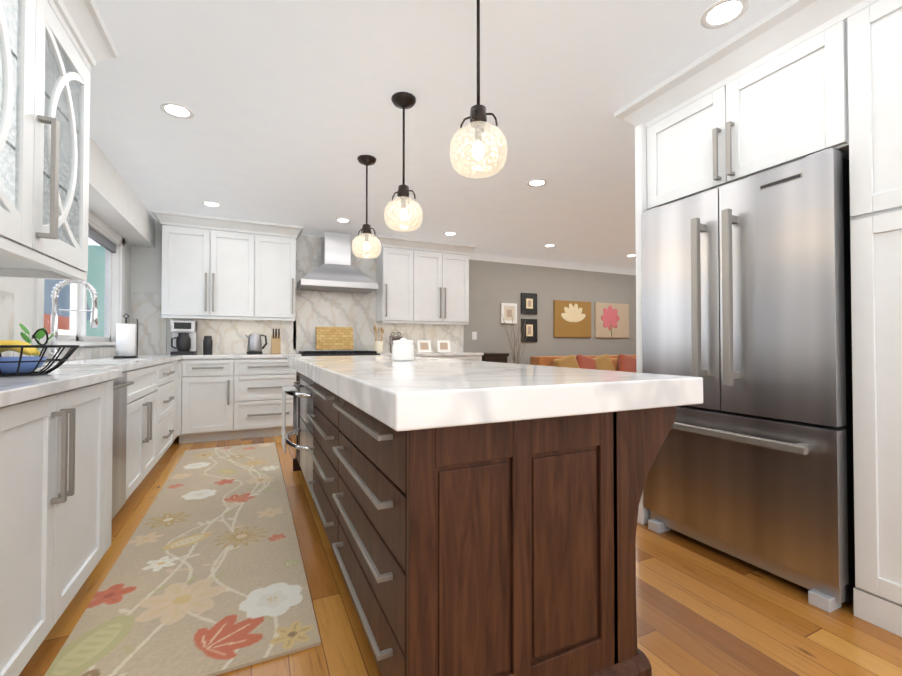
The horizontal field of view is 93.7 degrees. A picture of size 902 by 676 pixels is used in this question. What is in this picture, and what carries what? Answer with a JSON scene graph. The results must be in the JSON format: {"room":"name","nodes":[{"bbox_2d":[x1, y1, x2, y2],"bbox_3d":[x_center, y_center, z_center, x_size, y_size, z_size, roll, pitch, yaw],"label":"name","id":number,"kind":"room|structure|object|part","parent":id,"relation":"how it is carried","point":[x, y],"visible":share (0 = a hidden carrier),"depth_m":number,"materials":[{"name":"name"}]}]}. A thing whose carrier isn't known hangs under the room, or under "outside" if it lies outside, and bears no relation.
{"room":"kitchen","nodes":[
{"label":"kitchen","id":0,"kind":"room"},
{"bbox_2d":[0,222,130,359],"bbox_3d":[-1.981,-0.169,1.218,0.120,2.430,7.740,0,-1,-25],"label":"wall","id":1,"kind":"structure","parent":0,"point":[22,289],"depth_m":2.52,"materials":[{"name":"paint"}]},
{"bbox_2d":[0,0,117,280],"bbox_3d":[-1.414,-0.830,0.898,0.618,1.113,2.222,0,-1,-25],"label":"upper cabinet","id":2,"kind":"object","parent":1,"relation":"attached to","point":[52,52],"visible":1,"depth_m":1.54,"materials":[{"name":"white wood"}]},
{"bbox_3d":[-1.201,-0.768,0.952,0.004,0.760,2.002,0,-1,-25],"label":"glass","id":3,"kind":"part","parent":2,"relation":"part of","materials":[{"name":"clear glass"}]},
{"bbox_3d":[-1.414,-1.323,0.905,0.618,0.128,2.222,0,-1,-25],"label":"crown","id":4,"kind":"part","parent":2,"relation":"part of","materials":[{"name":"white wood"}]},
{"bbox_2d":[31,210,124,344],"bbox_3d":[-2.999,-0.495,3.457,0.165,1.110,1.970,0,-1,-25],"label":"window","id":5,"kind":"structure","parent":1,"relation":"in","point":[113,306],"depth_m":3.74,"materials":[{"name":"clear glass"}]},
{"bbox_3d":[-3.044,-0.455,3.435,0.006,0.870,1.710,0,-1,-25],"label":"glass","id":6,"kind":"part","parent":5,"relation":"part of","materials":[{"name":"clear glass"}]},
{"bbox_2d":[88,226,115,252],"bbox_3d":[-3.006,-0.897,3.460,0.030,0.075,1.690,0,-1,-25],"label":"window blind","id":7,"kind":"object","parent":5,"relation":"attached to","point":[98,238],"visible":0.36,"depth_m":3.82,"materials":[{"name":"grey"}]},
{"bbox_2d":[89,136,154,247],"bbox_3d":[-2.732,-1.193,3.233,0.219,0.319,3.239,0,-1,-25],"label":"soffit","id":8,"kind":"structure","parent":1,"relation":"attached to","point":[116,204],"depth_m":3.52,"materials":[{"name":"paint"}]},
{"bbox_2d":[130,220,635,364],"bbox_3d":[0.446,-0.088,6.566,8.820,2.430,0.120,0,-1,-25],"label":"wall","id":9,"kind":"structure","parent":0,"point":[493,286],"depth_m":6.85,"materials":[{"name":"paint"}]},
{"bbox_2d":[160,211,263,321],"bbox_3d":[-2.705,-0.783,4.835,0.956,1.088,0.346,0,-1,-25],"label":"upper cabinet","id":10,"kind":"object","parent":9,"relation":"attached to","point":[212,267],"depth_m":4.66,"materials":[{"name":"white wood"}]},
{"bbox_2d":[260,222,295,321],"bbox_3d":[-2.155,-0.779,5.093,0.510,1.088,0.346,0,-1,-25],"label":"upper cabinet","id":11,"kind":"object","parent":9,"relation":"attached to","point":[278,280],"depth_m":4.97,"materials":[{"name":"white wood"}]},
{"bbox_2d":[297,232,377,292],"bbox_3d":[-1.433,-0.963,5.333,0.920,0.711,0.503,0,-1,-25],"label":"range hood","id":12,"kind":"object","parent":9,"relation":"attached to","point":[335,271],"visible":1,"depth_m":5.26,"materials":[{"name":"silver metal"}]},
{"bbox_2d":[376,235,419,321],"bbox_3d":[-0.737,-0.769,5.758,0.483,1.088,0.346,0,-1,-25],"label":"upper cabinet","id":13,"kind":"object","parent":9,"relation":"attached to","point":[398,262],"depth_m":5.61,"materials":[{"name":"white wood"}]},
{"bbox_2d":[420,240,471,325],"bbox_3d":[-0.224,-0.766,5.999,0.903,1.088,0.346,0,-1,-25],"label":"upper cabinet","id":14,"kind":"object","parent":9,"relation":"attached to","point":[444,267],"depth_m":5.87,"materials":[{"name":"white wood"}]},
{"bbox_2d":[472,332,476,339],"bbox_3d":[0.357,-0.035,6.449,0.080,0.120,0.010,0,-1,-25],"label":"light switch","id":15,"kind":"object","parent":9,"relation":"attached to","point":[474,335],"visible":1,"depth_m":6.45,"materials":[{"name":"white plastic"}]},
{"bbox_2d":[501,303,516,323],"bbox_3d":[0.918,-0.391,6.706,0.290,0.320,0.030,0,-1,-25],"label":"picture","id":16,"kind":"object","parent":9,"relation":"attached to","point":[509,311],"visible":0.92,"depth_m":6.70,"materials":[{"name":"beige wood"}]},
{"bbox_2d":[521,293,536,313],"bbox_3d":[1.271,-0.558,6.875,0.310,0.340,0.029,0,-1,-25],"label":"picture","id":17,"kind":"object","parent":9,"relation":"attached to","point":[528,303],"visible":0.95,"depth_m":6.86,"materials":[{"name":"black wood"}]},
{"bbox_2d":[521,319,536,341],"bbox_3d":[1.271,-0.123,6.869,0.310,0.370,0.029,0,-1,-25],"label":"picture","id":18,"kind":"object","parent":9,"relation":"attached to","point":[530,325],"visible":0.98,"depth_m":6.86,"materials":[{"name":"black wood"}]},
{"bbox_2d":[468,253,635,274],"bbox_3d":[2.274,-1.235,7.418,4.799,0.109,0.080,0,-1,-25],"label":"crown molding","id":19,"kind":"structure","parent":9,"relation":"attached to","point":[517,260],"depth_m":7.07,"materials":[{"name":"white wood"}]},
{"bbox_2d":[553,300,590,336],"bbox_3d":[2.091,-0.323,7.254,0.800,0.620,0.034,0,-1,-25],"label":"framed picture","id":20,"kind":"object","parent":9,"relation":"attached to","point":[572,318],"visible":1,"depth_m":7.23,"materials":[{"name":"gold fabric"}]},
{"bbox_2d":[595,302,628,337],"bbox_3d":[2.916,-0.317,7.638,0.800,0.620,0.039,0,-1,-25],"label":"framed picture","id":21,"kind":"object","parent":9,"relation":"attached to","point":[611,320],"visible":1,"depth_m":7.61,"materials":[{"name":"beige fabric"}]},
{"bbox_2d":[90,0,789,269],"bbox_3d":[2.065,-1.405,3.136,9.060,0.100,7.740,0,-1,-25],"label":"ceiling","id":22,"kind":"structure","parent":0,"point":[293,108],"depth_m":2.49,"materials":[{"name":"paint"}]},
{"bbox_2d":[160,102,193,118],"bbox_3d":[-1.640,-1.360,2.534,0.172,0.007,0.172,0,-1,-25],"label":"recessed light","id":23,"kind":"object","parent":22,"relation":"in","point":[175,109],"visible":1,"depth_m":2.53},
{"bbox_2d":[202,201,221,206],"bbox_3d":[-2.390,-1.334,4.225,0.172,0.007,0.172,0,-1,-25],"label":"recessed light","id":24,"kind":"object","parent":22,"relation":"in","point":[210,204],"visible":0.96,"depth_m":4.22,"materials":[{"name":"white plastic"}]},
{"bbox_2d":[335,218,350,222],"bbox_3d":[-1.218,-1.326,4.775,0.172,0.007,0.172,0,-1,-25],"label":"recessed light","id":25,"kind":"object","parent":22,"relation":"in","point":[342,220],"visible":0.96,"depth_m":4.78,"materials":[{"name":"white plastic"}]},
{"bbox_2d":[352,155,380,258],"bbox_3d":[-0.635,-0.979,3.188,0.220,0.748,0.220,0,-1,-25],"label":"pendant light","id":26,"kind":"object","parent":22,"relation":"hanging from","point":[366,243],"visible":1,"depth_m":3.13,"materials":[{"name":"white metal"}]},
{"bbox_3d":[-0.635,-0.691,3.183,0.220,0.171,0.220,0,-1,-25],"label":"lamp shade","id":27,"kind":"part","parent":26,"relation":"part of","materials":[{"name":"clear glass"}]},
{"bbox_2d":[384,92,422,231],"bbox_3d":[-0.270,-0.991,2.409,0.220,0.748,0.220,0,-1,-25],"label":"pendant light","id":28,"kind":"object","parent":22,"relation":"hanging from","point":[403,212],"visible":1,"depth_m":2.35,"materials":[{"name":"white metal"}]},
{"bbox_3d":[-0.270,-0.702,2.405,0.220,0.171,0.220,0,-1,-25],"label":"lamp shade","id":29,"kind":"part","parent":28,"relation":"part of","materials":[{"name":"clear glass"}]},
{"bbox_2d":[444,232,456,235],"bbox_3d":[-0.009,-1.317,5.343,0.172,0.007,0.172,0,-1,-25],"label":"recessed light","id":30,"kind":"object","parent":22,"relation":"in","point":[450,233],"visible":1,"depth_m":5.34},
{"bbox_2d":[450,0,506,177],"bbox_3d":[0.104,-1.003,1.613,0.220,0.748,0.220,0,-1,-25],"label":"pendant light","id":31,"kind":"object","parent":22,"relation":"hanging from","point":[478,146],"visible":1,"depth_m":1.54,"materials":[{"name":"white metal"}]},
{"bbox_3d":[0.104,-0.714,1.608,0.220,0.171,0.220,0,-1,-25],"label":"lamp shade","id":32,"kind":"part","parent":31,"relation":"part of","materials":[{"name":"clear glass"}]},
{"bbox_2d":[527,179,546,186],"bbox_3d":[0.745,-1.343,3.664,0.172,0.007,0.172,0,-1,-25],"label":"recessed light","id":33,"kind":"object","parent":22,"relation":"in","point":[537,182],"visible":1,"depth_m":3.65,"materials":[{"name":"white plastic"}]},
{"bbox_2d":[544,244,555,246],"bbox_3d":[1.398,-1.308,5.992,0.172,0.007,0.172,0,-1,-25],"label":"recessed light","id":34,"kind":"object","parent":22,"relation":"in","point":[549,245],"visible":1,"depth_m":5.98,"materials":[{"name":"white plastic"}]},
{"bbox_2d":[701,0,748,28],"bbox_3d":[1.153,-1.371,1.785,0.172,0.007,0.172,0,-1,-25],"label":"recessed light","id":35,"kind":"object","parent":22,"relation":"in","point":[716,14],"visible":1,"depth_m":1.78,"materials":[{"name":"white plastic"}]},
{"bbox_2d":[19,434,901,675],"bbox_3d":[2.065,1.125,3.098,9.060,0.100,7.740,0,-1,-25],"label":"floor","id":36,"kind":"structure","parent":0,"point":[702,609],"depth_m":1.60,"materials":[{"name":"brown wood"}]},
{"bbox_2d":[0,378,119,675],"bbox_3d":[-1.585,0.610,1.261,0.636,0.875,1.197,0,-1,-25],"label":"base cabinet","id":37,"kind":"object","parent":36,"relation":"on","point":[88,436],"depth_m":1.34,"materials":[{"name":"white wood"}]},
{"bbox_2d":[0,354,179,409],"bbox_3d":[-1.616,0.153,1.371,0.666,0.039,7.516,0,-1,-25],"label":"countertop","id":38,"kind":"structure","parent":37,"relation":"on","point":[75,374],"depth_m":1.55,"materials":[{"name":"white stone"}]},
{"bbox_2d":[19,323,54,356],"bbox_3d":[-2.328,0.033,2.372,0.148,0.230,0.146,0,-1,-25],"label":"plant","id":39,"kind":"object","parent":38,"relation":"on","point":[40,334],"visible":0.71,"depth_m":2.35,"materials":[{"name":"green plant"}]},
{"bbox_2d":[0,329,78,376],"bbox_3d":[-1.602,0.046,1.536,0.380,0.176,0.501,0,-1,-25],"label":"wire basket","id":40,"kind":"object","parent":38,"relation":"on","point":[56,366],"visible":0.96,"depth_m":1.54,"materials":[{"name":"black metal"}]},
{"bbox_2d":[0,340,47,373],"bbox_3d":[-1.602,0.067,1.536,0.200,0.118,0.200,0,-1,-25],"label":"fruit bowl","id":41,"kind":"object","parent":40,"relation":"in","point":[10,368],"visible":0.83,"depth_m":1.51,"materials":[{"name":"blue ceramic"}]},
{"bbox_2d":[47,280,97,361],"bbox_3d":[-2.411,-0.117,2.693,0.247,0.538,0.114,0,-1,-25],"label":"faucet","id":42,"kind":"object","parent":38,"relation":"on","point":[54,320],"visible":0.94,"depth_m":2.69,"materials":[{"name":"silver metal"}]},
{"bbox_2d":[113,314,137,357],"bbox_3d":[-2.741,-0.021,3.566,0.162,0.374,0.160,0,-1,-25],"label":"paper towel","id":43,"kind":"object","parent":38,"relation":"on","point":[125,340],"visible":0.98,"depth_m":3.52,"materials":[{"name":"white paper"}]},
{"bbox_2d":[116,366,135,513],"bbox_3d":[-2.022,0.622,2.095,0.553,0.875,0.685,0,-1,-25],"label":"dishwasher","id":44,"kind":"object","parent":36,"relation":"on","point":[124,439],"depth_m":2.43,"materials":[{"name":"silver metal"}]},
{"bbox_2d":[132,362,159,492],"bbox_3d":[-2.330,0.632,2.751,0.553,0.875,0.895,0,-1,-25],"label":"base cabinet","id":45,"kind":"object","parent":36,"relation":"on","point":[146,388],"depth_m":2.88,"materials":[{"name":"white wood"}]},
{"bbox_2d":[160,358,175,457],"bbox_3d":[-2.663,0.643,3.459,0.553,0.875,0.800,0,-1,-25],"label":"base cabinet","id":46,"kind":"object","parent":36,"relation":"on","point":[167,369],"depth_m":3.67,"materials":[{"name":"white wood"}]},
{"bbox_2d":[44,442,320,675],"bbox_3d":[-1.495,1.063,2.753,0.790,0.011,3.260,0,-1,-25],"label":"rug","id":47,"kind":"object","parent":36,"relation":"on","point":[206,575],"visible":1,"depth_m":1.78,"materials":[{"name":"fabric"}]},
{"bbox_2d":[176,358,191,443],"bbox_3d":[-3.016,0.655,4.297,0.626,0.875,1.016,0,-1,-25],"label":"base cabinet","id":48,"kind":"object","parent":36,"relation":"on","point":[183,365],"depth_m":4.32,"materials":[{"name":"white wood"}]},
{"bbox_2d":[188,358,235,442],"bbox_3d":[-2.675,0.661,4.678,0.505,0.875,0.616,0,-1,-25],"label":"base cabinet","id":49,"kind":"object","parent":36,"relation":"on","point":[213,379],"depth_m":4.44,"materials":[{"name":"white wood"}]},
{"bbox_2d":[236,358,295,438],"bbox_3d":[-2.169,0.665,4.915,0.742,0.875,0.616,0,-1,-25],"label":"base cabinet","id":50,"kind":"object","parent":36,"relation":"on","point":[260,382],"depth_m":4.64,"materials":[{"name":"white wood"}]},
{"bbox_2d":[180,354,299,357],"bbox_3d":[-2.352,0.205,4.831,1.151,0.039,0.626,0,-1,-25],"label":"countertop","id":51,"kind":"structure","parent":50,"relation":"on","point":[196,355],"depth_m":4.58,"materials":[{"name":"white stone"}]},
{"bbox_2d":[170,320,196,354],"bbox_3d":[-2.963,-0.002,4.697,0.220,0.370,0.242,0,-1,-25],"label":"coffee maker","id":52,"kind":"object","parent":51,"relation":"on","point":[184,340],"visible":1,"depth_m":4.61,"materials":[{"name":"black plastic"}]},
{"bbox_2d":[203,336,212,353],"bbox_3d":[-2.747,0.079,4.776,0.094,0.210,0.093,0,-1,-25],"label":"canister","id":53,"kind":"object","parent":51,"relation":"on","point":[207,344],"visible":0.98,"depth_m":4.74,"materials":[{"name":"black plastic"}]},
{"bbox_2d":[245,332,266,353],"bbox_3d":[-2.275,0.056,4.932,0.243,0.260,0.170,0,-1,-25],"label":"kettle","id":54,"kind":"object","parent":51,"relation":"on","point":[254,345],"visible":0.98,"depth_m":4.87,"materials":[{"name":"silver metal"}]},
{"bbox_2d":[271,329,280,353],"bbox_3d":[-2.092,0.038,5.051,0.100,0.299,0.201,0,-1,-25],"label":"knife block","id":55,"kind":"object","parent":51,"relation":"on","point":[275,343],"visible":1,"depth_m":5.00,"materials":[{"name":"brown wood"}]},
{"bbox_2d":[297,350,379,355],"bbox_3d":[-1.399,0.619,5.232,0.909,0.935,0.671,0,-1,-25],"label":"range","id":56,"kind":"object","parent":36,"relation":"on","point":[332,352],"visible":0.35,"depth_m":5.04,"materials":[{"name":"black metal"}]},
{"bbox_2d":[316,327,353,349],"bbox_3d":[-1.506,0.005,5.487,0.470,0.299,0.068,0,-1,-25],"label":"cutting board","id":57,"kind":"object","parent":56,"relation":"on","point":[334,338],"visible":1,"depth_m":5.47,"materials":[{"name":"brown wood"}]},
{"bbox_2d":[380,354,435,357],"bbox_3d":[-0.675,0.675,5.616,0.717,0.875,0.616,0,-1,-25],"label":"base cabinet","id":58,"kind":"object","parent":36,"relation":"on","point":[419,355],"depth_m":5.44,"materials":[{"name":"white wood"}]},
{"bbox_2d":[436,354,483,360],"bbox_3d":[-0.027,0.680,5.921,0.715,0.875,0.616,0,-1,-25],"label":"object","id":59,"kind":"object","parent":36,"relation":"on","point":[475,357],"depth_m":5.67,"materials":[{"name":"white wood"}]},
{"bbox_2d":[424,350,471,353],"bbox_3d":[-0.340,0.219,5.775,1.452,0.039,0.626,0,-1,-25],"label":"countertop","id":60,"kind":"structure","parent":59,"relation":"on","point":[432,351],"depth_m":5.88,"materials":[{"name":"white stone"}]},
{"bbox_2d":[373,326,383,352],"bbox_3d":[-0.960,0.015,5.641,0.139,0.365,0.120,0,-1,-25],"label":"utensil crock","id":61,"kind":"object","parent":60,"relation":"on","point":[378,346],"visible":0.98,"depth_m":5.60,"materials":[{"name":"beige ceramic"}]},
{"bbox_2d":[389,332,402,352],"bbox_3d":[-0.734,0.058,5.807,0.188,0.283,0.162,0,-1,-25],"label":"cookbook stand","id":62,"kind":"object","parent":60,"relation":"on","point":[398,337],"visible":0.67,"depth_m":5.80,"materials":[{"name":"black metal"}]},
{"bbox_2d":[417,340,430,351],"bbox_3d":[-0.385,0.117,5.957,0.200,0.170,0.090,0,-1,-25],"label":"photo frame","id":63,"kind":"object","parent":60,"relation":"on","point":[423,345],"visible":1,"depth_m":5.93,"materials":[{"name":"white"}]},
{"bbox_2d":[437,340,450,351],"bbox_3d":[-0.114,0.118,6.084,0.200,0.170,0.090,0,-1,-25],"label":"photo frame","id":64,"kind":"object","parent":60,"relation":"on","point":[443,345],"visible":1,"depth_m":6.06,"materials":[{"name":"white"}]},
{"bbox_2d":[282,363,675,675],"bbox_3d":[-0.338,0.639,2.352,1.031,0.850,2.800,0,-1,-25],"label":"kitchen island","id":65,"kind":"object","parent":36,"relation":"on","point":[478,518],"depth_m":1.12,"materials":[{"name":"brown wood"}]},
{"bbox_2d":[282,386,297,452],"bbox_3d":[-1.046,0.518,2.740,0.077,0.383,0.280,0,-1,-25],"label":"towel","id":66,"kind":"object","parent":65,"relation":"hanging from","point":[290,390],"depth_m":2.68,"materials":[{"name":"white fabric"}]},
{"bbox_2d":[286,373,314,497],"bbox_3d":[-1.021,0.588,2.800,0.147,0.715,0.750,0,-1,-25],"label":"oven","id":67,"kind":"object","parent":65,"relation":"in","point":[305,430],"depth_m":2.74,"materials":[{"name":"silver metal"}]},
{"bbox_2d":[288,355,702,434],"bbox_3d":[-0.295,0.173,2.369,0.955,0.079,2.900,0,-1,-25],"label":"island countertop","id":68,"kind":"structure","parent":65,"relation":"on","point":[421,393],"depth_m":1.11,"materials":[{"name":"white stone"}]},
{"bbox_2d":[392,338,413,360],"bbox_3d":[-0.288,0.067,2.550,0.132,0.136,0.132,0,-1,-25],"label":"canister","id":69,"kind":"object","parent":68,"relation":"on","point":[402,349],"visible":1,"depth_m":2.50,"materials":[{"name":"white ceramic"}]},
{"bbox_2d":[482,353,508,362],"bbox_3d":[0.549,0.671,6.194,0.400,0.900,0.500,0,-1,-25],"label":"side table","id":70,"kind":"object","parent":36,"relation":"on","point":[495,357],"visible":0.23,"depth_m":5.97,"materials":[{"name":"brown wood"}]},
{"bbox_2d":[502,313,527,363],"bbox_3d":[0.988,0.362,6.423,0.502,1.525,0.347,0,-1,-25],"label":"branches","id":71,"kind":"object","parent":36,"relation":"on","point":[518,352],"visible":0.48,"depth_m":6.41,"materials":[{"name":"brown"}]},
{"bbox_2d":[530,354,635,371],"bbox_3d":[2.531,0.694,6.759,2.370,0.871,1.000,0,-1,-25],"label":"sofa","id":72,"kind":"object","parent":36,"relation":"on","point":[623,363],"visible":0.12,"depth_m":6.66,"materials":[{"name":"fabric"}]},
{"bbox_2d":[554,355,578,367],"bbox_3d":[1.786,0.460,6.457,0.380,0.360,0.110,-15,-10,-25],"label":"pillow","id":73,"kind":"object","parent":72,"relation":"on","point":[569,361],"depth_m":6.43,"materials":[{"name":"yellow fabric"}]},
{"bbox_3d":[2.585,0.576,6.648,1.920,0.495,0.750,0,-1,-25],"label":"seat","id":74,"kind":"part","parent":72,"relation":"part of","materials":[{"name":"fabric"}]},
{"bbox_2d":[576,354,595,368],"bbox_3d":[2.112,0.463,6.610,0.380,0.360,0.110,16,-23,-24],"label":"pillow","id":75,"kind":"object","parent":72,"relation":"on","point":[584,362],"depth_m":6.57,"materials":[{"name":"fabric"}]},
{"bbox_2d":[593,354,614,370],"bbox_3d":[2.420,0.465,6.754,0.380,0.360,0.110,-15,-10,-25],"label":"pillow","id":76,"kind":"object","parent":72,"relation":"on","point":[603,362],"depth_m":6.72,"materials":[{"name":"yellow fabric"}]},
{"bbox_2d":[618,354,635,371],"bbox_3d":[2.926,0.468,6.992,0.380,0.360,0.110,16,-23,-24],"label":"pillow","id":77,"kind":"object","parent":72,"relation":"on","point":[626,363],"depth_m":6.93,"materials":[{"name":"fabric"}]},
{"bbox_2d":[641,148,854,612],"bbox_3d":[1.556,0.165,2.133,0.775,1.790,0.880,0,-1,-25],"label":"fridge","id":78,"kind":"object","parent":36,"relation":"on","point":[746,299],"visible":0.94,"depth_m":1.83,"materials":[{"name":"silver metal"}]},
{"bbox_3d":[1.239,-0.062,1.988,0.076,1.040,0.740,0,-1,-25],"label":"handle","id":79,"kind":"part","parent":78,"relation":"part of","materials":[{"name":"silver metal"}]},
{"bbox_2d":[838,0,901,636],"bbox_3d":[1.946,-0.164,1.485,0.656,2.428,0.603,0,-1,-25],"label":"tall cabinet","id":80,"kind":"object","parent":36,"relation":"on","point":[869,31],"depth_m":1.55,"materials":[{"name":"white wood"}]},
{"bbox_2d":[642,0,837,212],"bbox_3d":[1.624,-1.053,2.183,0.656,0.628,0.910,0,-1,-25],"label":"upper cabinet","id":81,"kind":"object","parent":0,"relation":"attached to","point":[790,81],"depth_m":1.95,"materials":[{"name":"white wood"}]},
{"bbox_3d":[2.112,-1.313,1.041,0.746,0.143,3.710,0,-1,-25],"label":"crown","id":82,"kind":"part","parent":81,"relation":"part of","materials":[{"name":"white wood"}]},
{"label":"outside","id":83,"kind":"structure","parent":0,"visible":0},
{"bbox_2d":[44,240,104,336],"bbox_3d":[-8.477,-1.636,5.736,7.500,6.500,14.000,0,-1,-25],"label":"view","id":84,"kind":"structure","parent":83,"point":[100,294],"depth_m":9.20,"materials":[{"name":"teal"}]}
]}

